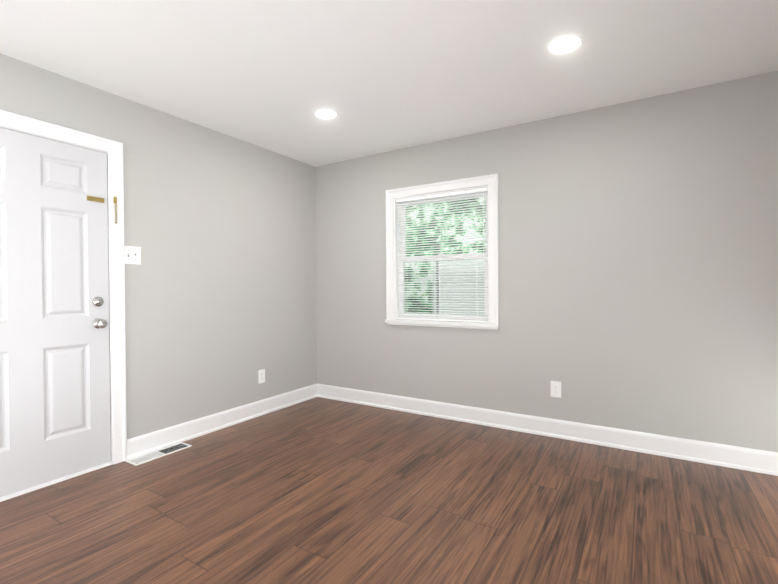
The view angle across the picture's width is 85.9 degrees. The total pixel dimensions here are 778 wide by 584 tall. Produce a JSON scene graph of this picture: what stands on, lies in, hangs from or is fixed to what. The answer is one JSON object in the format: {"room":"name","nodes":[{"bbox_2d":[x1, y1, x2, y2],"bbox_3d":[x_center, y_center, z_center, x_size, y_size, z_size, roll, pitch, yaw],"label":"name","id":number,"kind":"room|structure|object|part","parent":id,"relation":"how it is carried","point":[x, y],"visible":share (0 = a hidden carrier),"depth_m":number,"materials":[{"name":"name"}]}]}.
{"room":"empty living room","nodes":[
{"label":"empty living room","id":0,"kind":"room"},
{"bbox_2d":[0,53,316,438],"bbox_3d":[-2.085,-0.082,2.471,0.150,2.440,4.750,0,1,32],"label":"wall","id":1,"kind":"structure","parent":0,"point":[220,283],"depth_m":3.29,"materials":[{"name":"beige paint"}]},
{"bbox_2d":[0,127,110,496],"bbox_3d":[-2.080,0.109,2.384,0.044,2.016,0.864,0,1,32],"label":"door","id":2,"kind":"structure","parent":1,"relation":"in","point":[54,376],"depth_m":2.48,"materials":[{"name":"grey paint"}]},
{"bbox_2d":[87,196,103,202],"bbox_3d":[-1.872,-0.593,2.671,0.010,0.030,0.100,0,1,32],"label":"track","id":3,"kind":"object","parent":2,"relation":"attached to","point":[95,199],"visible":1,"depth_m":2.67,"materials":[{"name":"gold metal"}]},
{"bbox_2d":[92,297,107,328],"bbox_3d":[-1.838,0.133,2.668,0.070,0.205,0.066,0,1,32],"label":"door knob","id":4,"kind":"object","parent":2,"relation":"attached to","point":[98,323],"depth_m":2.67,"materials":[{"name":"grey metal"}]},
{"bbox_2d":[0,109,126,463],"bbox_3d":[-2.122,0.075,2.409,0.192,2.128,1.042,0,1,32],"label":"door frame","id":5,"kind":"structure","parent":1,"relation":"attached to","point":[113,149],"depth_m":2.75,"materials":[{"name":"white wood"}]},
{"bbox_3d":[-2.079,0.107,2.386,0.036,2.019,0.868,0,1,32],"label":"door jamb weatherstrip","id":6,"kind":"part","parent":5,"relation":"part of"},
{"bbox_2d":[113,196,116,222],"bbox_3d":[-1.796,-0.539,2.751,0.017,0.177,0.022,0,1,32],"label":"chain","id":7,"kind":"object","parent":5,"relation":"attached to","point":[115,200],"visible":1,"depth_m":2.75,"materials":[{"name":"gold metal"}]},
{"bbox_2d":[124,246,140,264],"bbox_3d":[-1.751,-0.251,2.853,0.020,0.122,0.118,0,1,32],"label":"light switch","id":8,"kind":"object","parent":1,"relation":"attached to","point":[132,254],"visible":0.92,"depth_m":2.86,"materials":[{"name":"white plastic"}]},
{"bbox_2d":[127,384,318,459],"bbox_3d":[-1.273,1.055,3.620,0.026,0.134,1.888,0,1,32],"label":"baseboard","id":9,"kind":"structure","parent":1,"relation":"attached to","point":[140,445],"depth_m":3.38,"materials":[{"name":"white wood"}]},
{"bbox_2d":[258,369,264,383],"bbox_3d":[-1.161,0.770,3.818,0.009,0.122,0.076,0,1,32],"label":"electrical outlet","id":10,"kind":"object","parent":1,"relation":"attached to","point":[261,376],"visible":1,"depth_m":3.81,"materials":[{"name":"white plastic"}]},
{"bbox_2d":[0,397,777,583],"bbox_3d":[-0.143,1.196,1.381,4.600,0.120,4.900,0,1,32],"label":"floor","id":11,"kind":"structure","parent":0,"point":[317,490],"depth_m":2.13,"materials":[{"name":"brown wood"}]},
{"bbox_2d":[0,461,112,501],"bbox_3d":[-2.119,1.129,2.423,0.182,0.019,0.870,0,1,32],"label":"threshold","id":12,"kind":"object","parent":11,"relation":"on","point":[43,485],"visible":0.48,"depth_m":2.48,"materials":[{"name":"white wood"}]},
{"bbox_2d":[126,442,191,465],"bbox_3d":[-1.599,1.125,2.926,0.131,0.010,0.395,0,1,32],"label":"floor vent","id":13,"kind":"object","parent":11,"relation":"in","point":[147,457],"visible":1,"depth_m":2.91,"materials":[{"name":"white metal"}]},
{"bbox_2d":[0,0,777,166],"bbox_3d":[-0.160,-1.364,1.356,4.600,0.120,4.900,0,1,32],"label":"ceiling","id":14,"kind":"structure","parent":0,"point":[380,76],"depth_m":2.35,"materials":[{"name":"white paint"}]},
{"bbox_2d":[312,108,338,119],"bbox_3d":[-0.468,-1.317,3.098,0.196,0.011,0.196,0,1,32],"label":"recessed light","id":15,"kind":"object","parent":14,"relation":"in","point":[325,114],"visible":1,"depth_m":3.09,"materials":[{"name":"white"}]},
{"bbox_2d":[545,34,584,55],"bbox_3d":[0.938,-1.318,2.232,0.196,0.011,0.196,0,1,32],"label":"recessed light","id":16,"kind":"object","parent":14,"relation":"in","point":[565,44],"visible":1,"depth_m":2.22,"materials":[{"name":"white"}]},
{"bbox_2d":[315,71,777,451],"bbox_3d":[1.094,-0.112,3.390,4.600,2.440,0.150,0,1,32],"label":"wall","id":17,"kind":"structure","parent":0,"point":[638,265],"depth_m":3.02,"materials":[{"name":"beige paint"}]},
{"bbox_2d":[385,173,498,329],"bbox_3d":[0.472,-0.327,3.757,1.076,1.274,0.172,0,1,32],"label":"window","id":18,"kind":"structure","parent":17,"relation":"in","point":[490,181],"depth_m":3.73,"materials":[{"name":"white wood"}]},
{"bbox_2d":[396,187,487,321],"bbox_3d":[0.455,-0.308,3.729,0.884,1.126,0.026,0,1,32],"label":"window blinds","id":19,"kind":"object","parent":18,"relation":"attached to","point":[405,200],"visible":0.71,"depth_m":3.71,"materials":[{"name":"white plastic"}]},
{"bbox_2d":[483,190,484,257],"bbox_3d":[0.793,-0.566,3.502,0.010,0.573,0.020,0,1,32],"label":"wand","id":20,"kind":"object","parent":19,"relation":"hanging from","point":[483,225],"visible":0.98,"depth_m":3.50,"materials":[{"name":"white plastic"}]},
{"bbox_3d":[0.439,0.299,3.704,1.064,0.022,0.013,0,1,32],"label":"window apron","id":21,"kind":"part","parent":18,"relation":"part of","materials":[{"name":"white wood"}]},
{"bbox_3d":[0.484,-0.306,3.777,0.892,1.134,0.078,0,1,32],"label":"window sash","id":22,"kind":"part","parent":18,"relation":"part of","materials":[{"name":"white plastic"}]},
{"bbox_3d":[0.487,-0.311,3.782,0.800,1.044,0.038,0,1,32],"label":"glass","id":23,"kind":"part","parent":18,"relation":"part of","materials":[{"name":"clear glass"}]},
{"bbox_2d":[385,319,498,327],"bbox_3d":[0.446,0.273,3.714,1.084,0.030,0.092,0,1,32],"label":"window sill","id":24,"kind":"structure","parent":17,"relation":"attached to","point":[458,323],"depth_m":3.66,"materials":[{"name":"white wood"}]},
{"bbox_2d":[319,384,777,475],"bbox_3d":[1.039,1.042,3.337,4.260,0.134,0.026,0,1,32],"label":"baseboard","id":25,"kind":"structure","parent":17,"relation":"attached to","point":[748,459],"depth_m":3.10,"materials":[{"name":"white wood"}]},
{"bbox_2d":[551,381,560,397],"bbox_3d":[1.275,0.744,3.197,0.076,0.122,0.009,0,1,32],"label":"electrical outlet","id":26,"kind":"object","parent":17,"relation":"attached to","point":[555,388],"visible":1,"depth_m":3.19,"materials":[{"name":"white plastic"}]},
{"label":"outside","id":27,"kind":"structure","parent":0,"visible":0},
{"bbox_2d":[405,198,485,314],"bbox_3d":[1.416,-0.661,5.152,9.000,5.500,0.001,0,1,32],"label":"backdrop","id":28,"kind":"structure","parent":27,"point":[438,301],"depth_m":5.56,"materials":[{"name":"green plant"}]}
]}

